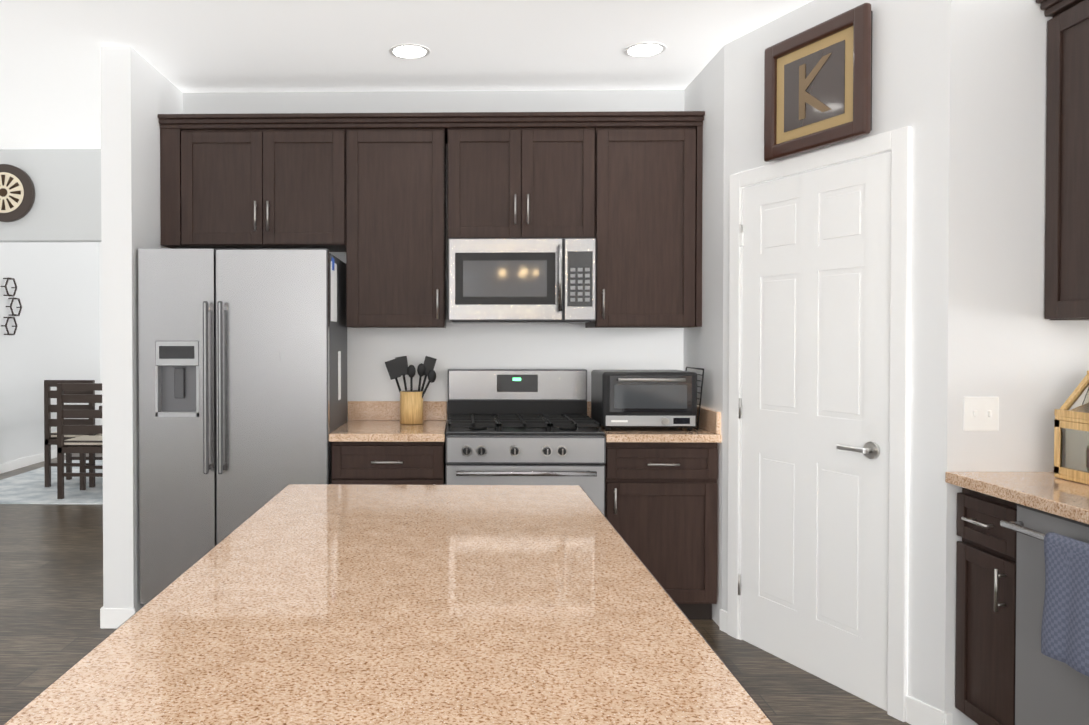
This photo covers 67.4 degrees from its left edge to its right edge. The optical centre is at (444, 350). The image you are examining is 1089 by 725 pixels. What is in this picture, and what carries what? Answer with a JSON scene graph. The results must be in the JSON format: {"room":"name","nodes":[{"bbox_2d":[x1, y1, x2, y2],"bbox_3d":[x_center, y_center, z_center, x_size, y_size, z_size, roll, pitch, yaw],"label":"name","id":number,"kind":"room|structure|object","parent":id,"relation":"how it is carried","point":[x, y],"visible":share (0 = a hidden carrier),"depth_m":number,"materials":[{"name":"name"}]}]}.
{"room":"kitchen","nodes":[
{"label":"kitchen","id":0,"kind":"room"},
{"bbox_2d":[0,242,99,463],"bbox_3d":[-4.657,-0.057,4.024,0.120,2.730,13.120,0,1,1],"label":"wall","id":1,"kind":"structure","parent":0,"point":[55,336],"depth_m":9.01,"materials":[{"name":"white paint"}]},
{"bbox_2d":[0,277,21,334],"bbox_3d":[-4.483,-0.449,8.361,0.057,0.591,0.306,0,1,1],"label":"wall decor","id":2,"kind":"object","parent":1,"relation":"attached to","point":[13,298],"visible":1,"depth_m":8.35,"materials":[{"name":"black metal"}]},
{"bbox_2d":[0,449,65,473],"bbox_3d":[-4.509,1.205,8.239,0.012,0.095,4.480,0,1,1],"label":"baseboard","id":3,"kind":"structure","parent":1,"relation":"attached to","point":[23,462],"depth_m":8.64,"materials":[{"name":"white"}]},
{"bbox_2d":[0,149,100,241],"bbox_3d":[-3.066,-0.082,5.893,2.990,2.730,0.120,0,1,1],"label":"wall","id":4,"kind":"structure","parent":0,"point":[66,206],"depth_m":5.81,"materials":[{"name":"grey paint"}]},
{"bbox_2d":[0,164,34,221],"bbox_3d":[-3.152,-1.126,5.789,0.410,0.410,0.062,0,1,1],"label":"wall clock","id":5,"kind":"object","parent":4,"relation":"attached to","point":[17,193],"visible":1,"depth_m":5.77,"materials":[{"name":"brown wood"}]},
{"bbox_2d":[99,242,101,424],"bbox_3d":[-2.904,-0.142,10.490,3.133,2.730,0.120,0,1,1],"label":"wall","id":6,"kind":"structure","parent":0,"point":[100,299],"depth_m":10.46,"materials":[{"name":"white paint"}]},
{"bbox_2d":[100,46,182,611],"bbox_3d":[-1.520,-0.067,4.799,0.143,2.730,2.007,0,1,1],"label":"wall","id":7,"kind":"structure","parent":0,"point":[139,93],"depth_m":3.80,"materials":[{"name":"white paint"}]},
{"bbox_2d":[100,607,131,628],"bbox_3d":[-1.598,1.250,4.812,0.012,0.095,2.019,0,1,1],"label":"baseboard","id":8,"kind":"structure","parent":7,"relation":"attached to","point":[113,618],"depth_m":3.80,"materials":[{"name":"white wood"}]},
{"bbox_2d":[0,0,812,148],"bbox_3d":[-1.109,-1.460,3.876,7.220,0.080,13.240,0,1,1],"label":"ceiling","id":9,"kind":"structure","parent":0,"point":[50,89],"depth_m":3.76,"materials":[{"name":"white paint"}]},
{"bbox_2d":[389,44,429,58],"bbox_3d":[-0.168,-1.417,3.838,0.196,0.006,0.196,0,1,1],"label":"recessed light","id":10,"kind":"object","parent":9,"relation":"in","point":[409,51],"visible":1,"depth_m":3.83,"materials":[{"name":"white"}]},
{"bbox_2d":[623,42,665,57],"bbox_3d":[0.943,-1.416,3.816,0.196,0.006,0.196,0,1,1],"label":"recessed light","id":11,"kind":"object","parent":9,"relation":"in","point":[644,49],"visible":1,"depth_m":3.80,"materials":[{"name":"white"}]},
{"bbox_2d":[183,90,683,421],"bbox_3d":[0.530,-0.064,4.522,3.967,2.730,0.120,0,1,1],"label":"wall","id":12,"kind":"structure","parent":0,"point":[372,351],"depth_m":4.46,"materials":[{"name":"white paint"}]},
{"bbox_2d":[174,119,345,251],"bbox_3d":[-0.930,-0.850,4.306,0.847,0.618,0.345,0,1,1],"label":"upper cabinet","id":13,"kind":"object","parent":12,"relation":"attached to","point":[243,183],"depth_m":4.14,"materials":[{"name":"brown wood"}]},
{"bbox_2d":[330,119,445,327],"bbox_3d":[-0.284,-0.640,4.296,0.570,1.037,0.345,0,1,1],"label":"upper cabinet","id":14,"kind":"object","parent":12,"relation":"attached to","point":[366,192],"depth_m":4.13,"materials":[{"name":"brown wood"}]},
{"bbox_2d":[446,119,597,238],"bbox_3d":[0.392,-0.864,4.280,0.750,0.588,0.345,0,1,1],"label":"upper cabinet","id":15,"kind":"object","parent":12,"relation":"attached to","point":[508,178],"depth_m":4.11,"materials":[{"name":"brown wood"}]},
{"bbox_2d":[448,238,595,322],"bbox_3d":[0.388,-0.353,4.221,0.738,0.419,0.472,0,1,1],"label":"microwave","id":16,"kind":"object","parent":15,"relation":"attached to","point":[521,280],"visible":1,"depth_m":4.04,"materials":[{"name":"grey metal"}]},
{"bbox_2d":[585,119,703,327],"bbox_3d":[1.006,-0.640,4.271,0.602,1.037,0.345,0,1,1],"label":"upper cabinet","id":17,"kind":"object","parent":12,"relation":"attached to","point":[649,241],"depth_m":4.10,"materials":[{"name":"brown wood"}]},
{"bbox_2d":[0,453,910,724],"bbox_3d":[-1.109,1.334,3.912,7.220,0.050,13.240,0,1,1],"label":"floor","id":18,"kind":"structure","parent":0,"point":[51,583],"depth_m":3.79,"materials":[{"name":"brown wood"}]},
{"bbox_2d":[0,460,102,503],"bbox_3d":[-3.045,1.251,7.960,2.450,0.010,2.580,0,1,1],"label":"rug","id":19,"kind":"object","parent":18,"relation":"on","point":[28,487],"visible":0.17,"depth_m":7.28,"materials":[{"name":"fabric"}]},
{"bbox_2d":[44,380,102,486],"bbox_3d":[-3.428,0.760,7.591,0.450,0.979,0.440,0,1,1],"label":"chair","id":20,"kind":"object","parent":19,"relation":"on","point":[50,438],"visible":0.54,"depth_m":7.38,"materials":[{"name":"brown wood"}]},
{"bbox_2d":[57,383,102,498],"bbox_3d":[-3.048,0.768,7.044,0.450,0.979,0.440,0,1,1],"label":"chair","id":21,"kind":"object","parent":19,"relation":"on","point":[82,446],"visible":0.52,"depth_m":6.83,"materials":[{"name":"brown wood"}]},
{"bbox_2d":[138,249,346,603],"bbox_3d":[-0.995,0.411,4.125,0.904,1.790,0.717,0,1,1],"label":"fridge","id":22,"kind":"object","parent":18,"relation":"on","point":[242,384],"visible":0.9,"depth_m":3.83,"materials":[{"name":"grey metal"}]},
{"bbox_2d":[331,437,445,484],"bbox_3d":[-0.270,0.870,4.157,0.539,0.873,0.662,0,1,1],"label":"base cabinet","id":23,"kind":"object","parent":18,"relation":"on","point":[388,463],"visible":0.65,"depth_m":3.86,"materials":[{"name":"brown wood"}]},
{"bbox_2d":[329,401,446,441],"bbox_3d":[-0.269,0.358,4.150,0.550,0.143,0.663,0,1,1],"label":"countertop","id":24,"kind":"structure","parent":23,"relation":"on","point":[373,421],"depth_m":4.19,"materials":[{"name":"stone"}]},
{"bbox_2d":[385,356,436,424],"bbox_3d":[-0.182,0.209,4.279,0.278,0.358,0.124,0,1,1],"label":"utensil crock","id":25,"kind":"object","parent":24,"relation":"on","point":[411,406],"visible":1,"depth_m":4.26,"materials":[{"name":"brown wood"}]},
{"bbox_2d":[3,484,774,724],"bbox_3d":[-0.066,0.892,0.888,0.900,0.915,3.206,0,1,1],"label":"kitchen island","id":26,"kind":"object","parent":18,"relation":"on","point":[316,604],"visible":1,"depth_m":1.24,"materials":[{"name":"beige stone"}]},
{"bbox_2d":[446,369,605,515],"bbox_3d":[0.385,0.707,4.109,0.753,1.200,0.702,0,1,1],"label":"range","id":27,"kind":"object","parent":18,"relation":"on","point":[522,426],"visible":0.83,"depth_m":3.85,"materials":[{"name":"grey metal"}]},
{"bbox_2d":[604,442,717,619],"bbox_3d":[1.035,0.870,4.131,0.530,0.873,0.662,0,1,1],"label":"base cabinet","id":28,"kind":"object","parent":18,"relation":"on","point":[661,507],"visible":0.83,"depth_m":3.84,"materials":[{"name":"brown wood"}]},
{"bbox_2d":[587,401,720,442],"bbox_3d":[1.034,0.358,4.124,0.538,0.143,0.663,0,1,1],"label":"countertop","id":29,"kind":"structure","parent":28,"relation":"on","point":[708,430],"depth_m":3.80,"materials":[{"name":"stone"}]},
{"bbox_2d":[591,370,696,430],"bbox_3d":[0.999,0.248,4.078,0.460,0.285,0.398,0,1,1],"label":"toaster oven","id":30,"kind":"object","parent":29,"relation":"on","point":[643,398],"visible":0.98,"depth_m":3.91,"materials":[{"name":"black metal"}]},
{"bbox_2d":[685,366,703,429],"bbox_3d":[1.253,0.238,4.102,0.036,0.301,0.307,0,1,1],"label":"cooling rack","id":31,"kind":"object","parent":29,"relation":"on","point":[699,404],"visible":0.35,"depth_m":3.95,"materials":[{"name":"black metal"}]},
{"bbox_2d":[955,487,1017,724],"bbox_3d":[2.039,0.890,2.582,0.629,0.872,0.296,0,1,1],"label":"base cabinet","id":32,"kind":"object","parent":18,"relation":"on","point":[985,618],"visible":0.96,"depth_m":2.56,"materials":[{"name":"brown wood"}]},
{"bbox_2d":[945,472,1088,524],"bbox_3d":[1.990,0.398,1.052,0.666,0.143,3.348,0,1,1],"label":"countertop","id":33,"kind":"structure","parent":32,"relation":"on","point":[1048,492],"depth_m":2.44,"materials":[{"name":"stone"}]},
{"bbox_2d":[1054,371,1088,484],"bbox_3d":[2.137,0.240,2.404,0.350,0.344,0.400,0,1,1],"label":"lantern","id":34,"kind":"object","parent":33,"relation":"on","point":[1071,441],"visible":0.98,"depth_m":2.55,"materials":[{"name":"brown wood"}]},
{"bbox_2d":[1000,504,1088,724],"bbox_3d":[1.996,0.898,2.127,0.692,0.870,0.600,0,1,1],"label":"dishwasher","id":35,"kind":"object","parent":18,"relation":"on","point":[1050,691],"visible":0.69,"depth_m":2.33,"materials":[{"name":"grey metal"}]},
{"bbox_2d":[1041,532,1088,676],"bbox_3d":[1.659,0.670,2.076,0.060,0.338,0.289,0,1,1],"label":"towel","id":36,"kind":"object","parent":35,"relation":"hanging from","point":[1065,629],"visible":1,"depth_m":2.13,"materials":[{"name":"blue fabric"}]},
{"bbox_2d":[683,0,1088,724],"bbox_3d":[1.895,-0.051,3.580,1.200,2.730,1.710,0,1,1],"label":"wall","id":37,"kind":"structure","parent":0,"point":[959,86],"depth_m":2.74,"materials":[{"name":"white paint"}]},
{"bbox_2d":[738,152,890,709],"bbox_3d":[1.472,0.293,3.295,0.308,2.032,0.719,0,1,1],"label":"pantry door","id":38,"kind":"structure","parent":37,"relation":"in","point":[813,576],"depth_m":3.24,"materials":[{"name":"white"}]},
{"bbox_2d":[764,3,872,161],"bbox_3d":[1.475,-1.041,3.216,0.055,0.482,0.520,0,1,-21],"label":"picture frame","id":39,"kind":"object","parent":37,"relation":"attached to","point":[818,86],"visible":0.98,"depth_m":3.17,"materials":[{"name":"brown wood"}]},
{"bbox_2d":[727,126,911,721],"bbox_3d":[1.474,0.261,3.289,0.021,2.113,0.917,0,1,-21],"label":"door frame","id":40,"kind":"structure","parent":37,"relation":"attached to","point":[896,143],"depth_m":2.91,"materials":[{"name":"white wood"}]},
{"bbox_2d":[720,609,944,724],"bbox_3d":[1.494,1.270,3.266,0.012,0.095,1.126,0,1,-21],"label":"baseboard","id":41,"kind":"structure","parent":37,"relation":"attached to","point":[918,712],"depth_m":2.83,"materials":[{"name":"white wood"}]},
{"bbox_2d":[945,713,951,724],"bbox_3d":[1.706,1.277,2.740,0.024,0.095,0.012,0,1,1],"label":"baseboard return","id":42,"kind":"object","parent":37,"relation":"attached to","point":[948,718],"visible":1,"depth_m":2.73,"materials":[{"name":"white"}]},
{"bbox_2d":[963,397,998,430],"bbox_3d":[1.808,0.215,2.722,0.116,0.116,0.015,0,1,1],"label":"light switch","id":43,"kind":"object","parent":37,"relation":"attached to","point":[980,413],"visible":1,"depth_m":2.72,"materials":[{"name":"white plastic"}]},
{"bbox_2d":[1041,0,1088,319],"bbox_3d":[2.179,-0.616,2.447,0.345,1.037,0.522,0,1,1],"label":"upper cabinet","id":44,"kind":"object","parent":37,"relation":"attached to","point":[1067,223],"depth_m":2.62,"materials":[{"name":"brown wood"}]}
]}

